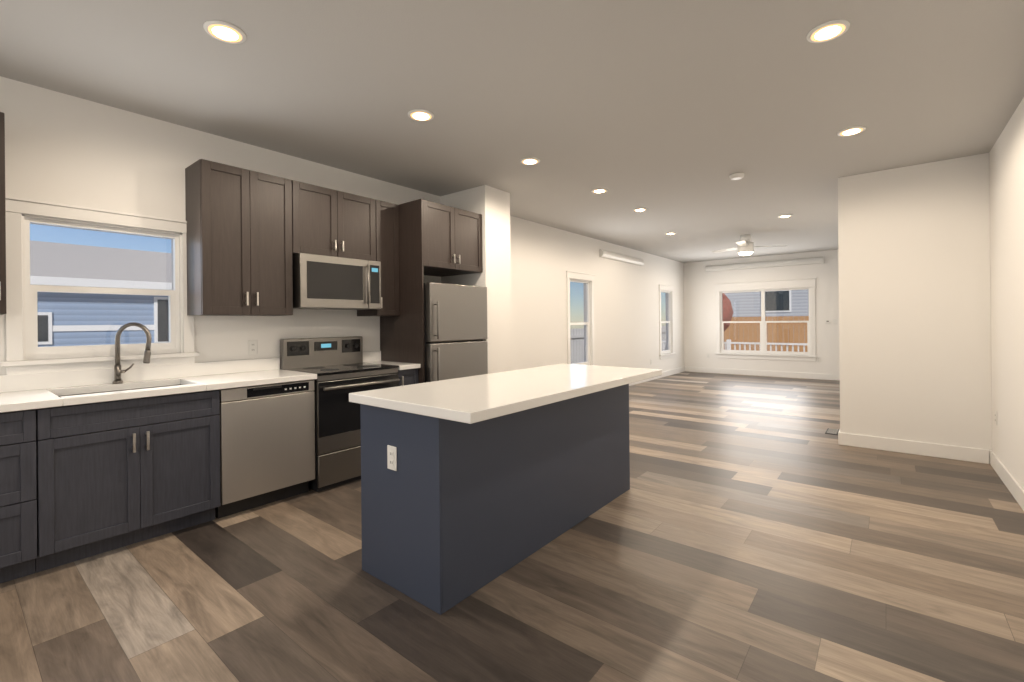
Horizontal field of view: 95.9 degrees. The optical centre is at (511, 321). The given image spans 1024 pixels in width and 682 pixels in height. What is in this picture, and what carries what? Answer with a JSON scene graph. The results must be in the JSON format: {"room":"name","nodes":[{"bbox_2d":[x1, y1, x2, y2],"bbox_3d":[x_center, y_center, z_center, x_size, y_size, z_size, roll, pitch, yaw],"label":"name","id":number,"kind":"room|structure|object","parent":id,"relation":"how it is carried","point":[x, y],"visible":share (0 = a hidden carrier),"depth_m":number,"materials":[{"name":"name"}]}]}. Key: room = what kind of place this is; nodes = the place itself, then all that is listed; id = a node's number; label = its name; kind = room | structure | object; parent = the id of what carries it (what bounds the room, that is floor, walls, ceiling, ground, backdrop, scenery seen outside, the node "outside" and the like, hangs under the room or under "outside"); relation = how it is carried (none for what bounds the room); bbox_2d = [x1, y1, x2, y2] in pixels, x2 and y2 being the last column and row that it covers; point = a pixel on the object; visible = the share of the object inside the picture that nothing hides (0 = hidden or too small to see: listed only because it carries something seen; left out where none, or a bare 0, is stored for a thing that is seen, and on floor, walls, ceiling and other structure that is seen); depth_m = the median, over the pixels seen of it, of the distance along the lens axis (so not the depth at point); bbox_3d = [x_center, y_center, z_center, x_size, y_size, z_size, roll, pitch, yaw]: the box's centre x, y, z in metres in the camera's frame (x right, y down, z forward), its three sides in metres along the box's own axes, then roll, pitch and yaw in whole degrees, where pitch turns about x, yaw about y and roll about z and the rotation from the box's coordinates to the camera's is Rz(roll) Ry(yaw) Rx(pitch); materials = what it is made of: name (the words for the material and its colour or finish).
{"room":"kitchen","nodes":[
{"label":"kitchen","id":0,"kind":"room"},
{"bbox_2d":[0,76,684,374],"bbox_3d":[-0.210,-0.128,6.217,0.150,2.860,14.700,-1,0,39],"label":"wall","id":1,"kind":"structure","parent":0,"point":[62,148],"depth_m":3.85,"materials":[{"name":"white paint"}]},
{"bbox_2d":[0,112,5,314],"bbox_3d":[-3.026,-0.581,2.331,0.363,1.080,0.622,-1,0,39],"label":"upper cabinet","id":2,"kind":"object","parent":1,"relation":"attached to","point":[2,229],"visible":1,"depth_m":2.47,"materials":[{"name":"brown wood"}]},
{"bbox_2d":[0,196,199,374],"bbox_3d":[-2.688,-0.205,3.087,0.160,1.057,0.993,-1,0,39],"label":"kitchen window","id":3,"kind":"structure","parent":1,"relation":"in","point":[34,351],"depth_m":2.98,"materials":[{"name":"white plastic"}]},
{"bbox_2d":[185,159,292,315],"bbox_3d":[-2.058,-0.590,3.527,0.363,1.080,0.629,-1,0,39],"label":"upper cabinet","id":4,"kind":"object","parent":1,"relation":"attached to","point":[239,240],"visible":1,"depth_m":3.38,"materials":[{"name":"brown wood"}]},
{"bbox_2d":[248,340,257,354],"bbox_3d":[-2.103,0.205,3.750,0.008,0.116,0.072,-1,0,39],"label":"outlet","id":5,"kind":"object","parent":1,"relation":"attached to","point":[252,347],"visible":1,"depth_m":3.75,"materials":[{"name":"white plastic"}]},
{"bbox_2d":[292,180,375,260],"bbox_3d":[-1.618,-0.844,4.074,0.363,0.582,0.774,-1,0,39],"label":"upper cabinet","id":6,"kind":"object","parent":1,"relation":"attached to","point":[330,222],"visible":0.75,"depth_m":3.94,"materials":[{"name":"brown wood"}]},
{"bbox_2d":[292,253,380,309],"bbox_3d":[-1.578,-0.332,4.056,0.440,0.434,0.753,-1,0,39],"label":"microwave","id":7,"kind":"object","parent":6,"relation":"attached to","point":[323,282],"visible":0.98,"depth_m":3.88,"materials":[{"name":"silver metal"}]},
{"bbox_2d":[357,200,399,315],"bbox_3d":[-1.289,-0.598,4.476,0.363,1.080,0.258,-1,0,39],"label":"upper cabinet","id":8,"kind":"object","parent":1,"relation":"attached to","point":[387,235],"visible":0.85,"depth_m":4.39,"materials":[{"name":"brown wood"}]},
{"bbox_2d":[423,200,482,276],"bbox_3d":[-0.812,-0.832,4.808,0.691,0.620,0.812,-1,0,39],"label":"upper cabinet","id":9,"kind":"object","parent":1,"relation":"attached to","point":[452,241],"visible":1,"depth_m":4.60,"materials":[{"name":"brown wood"}]},
{"bbox_2d":[566,271,594,364],"bbox_3d":[1.135,0.024,7.805,0.160,1.697,0.920,-1,0,39],"label":"window","id":10,"kind":"structure","parent":1,"relation":"in","point":[586,323],"depth_m":8.04,"materials":[{"name":"white plastic"}]},
{"bbox_2d":[599,249,643,265],"bbox_3d":[2.168,-1.243,8.979,0.083,0.145,1.800,-1,0,39],"label":"heater","id":11,"kind":"object","parent":1,"relation":"attached to","point":[606,254],"visible":1,"depth_m":8.82,"materials":[{"name":"white plastic"}]},
{"bbox_2d":[629,367,684,385],"bbox_3d":[1.935,1.219,8.711,0.022,0.125,7.838,-1,0,39],"label":"baseboard","id":12,"kind":"structure","parent":1,"relation":"attached to","point":[682,369],"depth_m":10.73,"materials":[{"name":"white wood"}]},
{"bbox_2d":[659,285,675,358],"bbox_3d":[3.589,0.000,10.836,0.160,1.697,0.920,-1,0,39],"label":"window","id":13,"kind":"structure","parent":1,"relation":"in","point":[668,337],"depth_m":11.07,"materials":[{"name":"white plastic"}]},
{"bbox_2d":[440,185,511,373],"bbox_3d":[-0.414,-0.075,5.289,0.699,2.759,0.420,-1,0,39],"label":"wall","id":14,"kind":"structure","parent":0,"point":[491,205],"depth_m":5.06,"materials":[{"name":"white paint"}]},
{"bbox_2d":[0,371,1023,681],"bbox_3d":[1.696,1.344,4.685,5.020,0.120,14.700,-1,0,39],"label":"floor","id":15,"kind":"structure","parent":0,"point":[754,529],"depth_m":2.26,"materials":[{"name":"wood"}]},
{"bbox_2d":[0,409,36,583],"bbox_3d":[-2.801,0.888,2.375,0.636,0.878,0.455,-1,0,39],"label":"base cabinet","id":16,"kind":"object","parent":15,"relation":"on","point":[18,514],"visible":0.92,"depth_m":2.33,"materials":[{"name":"painted wood"},{"name":"metal"}]},
{"bbox_2d":[35,384,219,572],"bbox_3d":[-2.393,0.884,2.879,0.636,0.878,0.837,-1,0,39],"label":"base cabinet","id":17,"kind":"object","parent":15,"relation":"on","point":[103,491],"visible":0.94,"depth_m":2.65,"materials":[{"name":"painted wood"},{"name":"metal"}]},
{"bbox_2d":[0,351,420,412],"bbox_3d":[-2.023,0.369,3.347,0.633,0.140,2.952,-1,0,39],"label":"countertop","id":18,"kind":"structure","parent":17,"relation":"on","point":[21,392],"depth_m":3.01,"materials":[{"name":"white stone"}]},
{"bbox_2d":[57,385,198,437],"bbox_3d":[-2.395,0.546,2.883,0.426,0.204,0.676,-1,0,39],"label":"sink basin","id":19,"kind":"object","parent":18,"relation":"in","point":[121,390],"visible":0.02,"depth_m":2.92,"materials":[{"name":"silver metal"}]},
{"bbox_2d":[112,322,151,383],"bbox_3d":[-2.505,0.202,3.056,0.241,0.402,0.062,-1,0,-6],"label":"faucet","id":20,"kind":"object","parent":18,"relation":"on","point":[118,371],"visible":1,"depth_m":3.04,"materials":[{"name":"silver metal"}]},
{"bbox_2d":[215,380,314,518],"bbox_3d":[-1.935,0.881,3.467,0.608,0.875,0.644,-1,0,39],"label":"dishwasher","id":21,"kind":"object","parent":15,"relation":"on","point":[267,443],"visible":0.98,"depth_m":3.25,"materials":[{"name":"silver metal"}]},
{"bbox_2d":[280,336,399,491],"bbox_3d":[-1.464,0.727,3.996,0.677,1.175,0.758,-1,0,39],"label":"range","id":22,"kind":"object","parent":15,"relation":"on","point":[339,368],"visible":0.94,"depth_m":3.75,"materials":[{"name":"silver metal"}]},
{"bbox_2d":[380,199,424,383],"bbox_3d":[-1.078,0.085,4.493,0.661,2.450,0.020,-1,0,39],"label":"panel","id":23,"kind":"object","parent":15,"relation":"on","point":[402,337],"visible":0.5,"depth_m":4.39,"materials":[{"name":"brown wood"}]},
{"bbox_2d":[398,368,417,385],"bbox_3d":[-1.162,0.872,4.400,0.636,0.878,0.234,-1,0,39],"label":"base cabinet","id":24,"kind":"object","parent":15,"relation":"on","point":[408,377],"visible":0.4,"depth_m":4.22,"materials":[{"name":"wood"}]},
{"bbox_2d":[424,282,487,382],"bbox_3d":[-0.748,0.470,4.768,0.749,1.675,0.790,-1,0,39],"label":"refrigerator","id":25,"kind":"object","parent":15,"relation":"on","point":[455,329],"visible":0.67,"depth_m":4.50,"materials":[{"name":"silver metal"}]},
{"bbox_2d":[360,384,629,614],"bbox_3d":[0.052,0.856,3.000,0.612,0.887,1.960,-1,0,39],"label":"kitchen island","id":26,"kind":"object","parent":15,"relation":"on","point":[470,485],"depth_m":2.34,"materials":[{"name":"blue wood"}]},
{"bbox_2d":[349,364,660,423],"bbox_3d":[0.133,0.388,2.948,0.890,0.046,2.055,-1,0,39],"label":"island countertop","id":27,"kind":"structure","parent":26,"relation":"on","point":[471,399],"depth_m":2.47,"materials":[{"name":"white stone"}]},
{"bbox_2d":[825,428,838,434],"bbox_3d":[3.691,1.260,5.321,0.120,0.008,0.300,-1,0,39],"label":"floor vent","id":28,"kind":"object","parent":15,"relation":"in","point":[832,431],"visible":0.88,"depth_m":5.30,"materials":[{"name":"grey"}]},
{"bbox_2d":[0,0,1023,262],"bbox_3d":[1.669,-1.526,4.685,5.020,0.100,14.700,-1,0,39],"label":"ceiling","id":29,"kind":"structure","parent":0,"point":[672,114],"depth_m":2.92,"materials":[{"name":"grey paint"}]},
{"bbox_2d":[203,20,245,43],"bbox_3d":[-1.423,-1.441,2.292,0.189,0.010,0.183,-1,0,39],"label":"recessed light","id":30,"kind":"object","parent":29,"relation":"in","point":[224,31],"depth_m":2.29,"materials":[{"name":"white plastic"}]},
{"bbox_2d":[408,109,433,120],"bbox_3d":[-0.635,-1.448,3.231,0.184,0.010,0.183,-1,0,39],"label":"recessed light","id":31,"kind":"object","parent":29,"relation":"in","point":[416,114],"depth_m":3.23,"materials":[{"name":"white plastic"}]},
{"bbox_2d":[520,157,539,164],"bbox_3d":[0.164,-1.456,4.172,0.181,0.010,0.186,-1,0,39],"label":"recessed light","id":32,"kind":"object","parent":29,"relation":"in","point":[529,160],"depth_m":4.18,"materials":[{"name":"white plastic"}]},
{"bbox_2d":[591,188,607,192],"bbox_3d":[0.974,-1.464,5.144,0.184,0.010,0.192,-1,0,39],"label":"recessed light","id":33,"kind":"object","parent":29,"relation":"in","point":[599,190],"depth_m":5.13,"materials":[{"name":"white plastic"}]},
{"bbox_2d":[729,173,743,179],"bbox_3d":[2.263,-1.462,4.655,0.140,0.040,0.140,-1,0,39],"label":"smoke detector","id":34,"kind":"object","parent":29,"relation":"attached to","point":[735,176],"visible":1,"depth_m":4.61,"materials":[{"name":"white plastic"}]},
{"bbox_2d":[711,234,770,254],"bbox_3d":[3.941,-1.328,7.908,1.200,0.340,1.092,-1,0,39],"label":"ceiling fan","id":35,"kind":"object","parent":29,"relation":"hanging from","point":[745,246],"visible":1,"depth_m":7.90,"materials":[{"name":"white plastic"}]},
{"bbox_2d":[806,19,849,42],"bbox_3d":[1.593,-1.470,2.333,0.180,0.010,0.190,-1,0,39],"label":"recessed light","id":36,"kind":"object","parent":29,"relation":"in","point":[827,31],"depth_m":2.33,"materials":[{"name":"white plastic"}]},
{"bbox_2d":[837,126,865,135],"bbox_3d":[2.623,-1.480,3.574,0.176,0.010,0.191,-1,0,39],"label":"recessed light","id":37,"kind":"object","parent":29,"relation":"in","point":[854,130],"depth_m":3.58,"materials":[{"name":"white plastic"}]},
{"bbox_2d":[684,250,839,374],"bbox_3d":[6.260,-0.190,10.338,4.720,2.860,0.150,-1,0,39],"label":"wall","id":38,"kind":"structure","parent":0,"point":[699,315],"depth_m":10.69,"materials":[{"name":"white paint"}]},
{"bbox_2d":[685,367,839,380],"bbox_3d":[6.230,1.178,10.261,4.688,0.125,0.022,-1,0,39],"label":"baseboard","id":39,"kind":"structure","parent":38,"relation":"attached to","point":[688,369],"depth_m":10.58,"materials":[{"name":"white wood"}]},
{"bbox_2d":[705,256,823,271],"bbox_3d":[5.708,-1.317,10.624,2.420,0.145,0.083,-1,0,39],"label":"heater","id":40,"kind":"object","parent":38,"relation":"attached to","point":[780,263],"visible":1,"depth_m":10.52,"materials":[{"name":"white plastic"}]},
{"bbox_2d":[714,278,816,361],"bbox_3d":[5.790,-0.036,10.662,2.090,1.797,0.160,-1,0,39],"label":"window","id":41,"kind":"structure","parent":38,"relation":"in","point":[763,339],"depth_m":10.64,"materials":[{"name":"white plastic"}]},
{"bbox_2d":[838,153,991,463],"bbox_3d":[4.866,-0.126,5.741,1.099,2.759,3.350,-1,0,39],"label":"wall","id":42,"kind":"structure","parent":0,"point":[914,306],"depth_m":4.40,"materials":[{"name":"white paint"}]},
{"bbox_2d":[840,432,987,463],"bbox_3d":[3.808,1.201,4.440,1.050,0.125,0.027,-1,0,39],"label":"baseboard","id":43,"kind":"structure","parent":42,"relation":"attached to","point":[969,454],"depth_m":4.40,"materials":[{"name":"white wood"}]},
{"bbox_2d":[989,97,1023,489],"bbox_3d":[3.574,-0.164,3.152,0.150,2.860,14.700,-1,0,39],"label":"wall","id":44,"kind":"structure","parent":0,"point":[1006,169],"depth_m":3.50,"materials":[{"name":"white paint"}]},
{"bbox_2d":[988,450,1023,510],"bbox_3d":[1.616,1.222,0.856,0.022,0.125,8.348,-1,0,39],"label":"baseboard","id":45,"kind":"structure","parent":44,"relation":"attached to","point":[1007,478],"depth_m":3.50,"materials":[{"name":"white wood"}]},
{"label":"outside","id":46,"kind":"structure","parent":0,"visible":0},
{"bbox_3d":[4.036,1.811,19.264,80.000,0.200,85.000,-1,0,39],"label":"ground","id":47,"kind":"structure","parent":46,"visible":0},
{"bbox_2d":[30,240,171,346],"bbox_3d":[-14.531,-0.461,18.197,11.220,4.700,22.700,-1,0,39],"label":"house","id":48,"kind":"structure","parent":47,"relation":"on","point":[53,258],"depth_m":13.59,"materials":[{"name":"blue"}]},
{"bbox_2d":[157,326,665,363],"bbox_3d":[0.879,0.967,11.546,0.060,1.550,16.040,-1,0,39],"label":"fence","id":49,"kind":"object","parent":47,"relation":"on","point":[581,343],"depth_m":12.74,"materials":[{"name":"wood"}]},
{"bbox_2d":[722,293,732,329],"bbox_3d":[6.686,0.261,15.562,1.331,2.850,1.400,-1,0,39],"label":"tree","id":50,"kind":"object","parent":47,"relation":"on","point":[726,312],"depth_m":15.03,"materials":[{"name":"red plant"}]},
{"bbox_2d":[662,339,806,351],"bbox_3d":[7.173,1.091,11.224,9.005,1.180,2.340,-1,0,39],"label":"deck railing","id":51,"kind":"object","parent":47,"relation":"on","point":[739,343],"depth_m":12.94,"materials":[{"name":"beige wood"}]},
{"bbox_2d":[724,316,808,351],"bbox_3d":[12.011,0.710,12.837,13.500,1.850,0.060,-1,0,39],"label":"fence","id":52,"kind":"object","parent":47,"relation":"on","point":[788,331],"depth_m":15.46,"materials":[{"name":"brown wood"}]},
{"bbox_2d":[724,289,808,351],"bbox_3d":[16.377,-2.307,27.241,7.900,7.800,9.720,-1,0,39],"label":"house","id":53,"kind":"structure","parent":47,"relation":"on","point":[772,305],"depth_m":23.81,"materials":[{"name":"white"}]}
]}

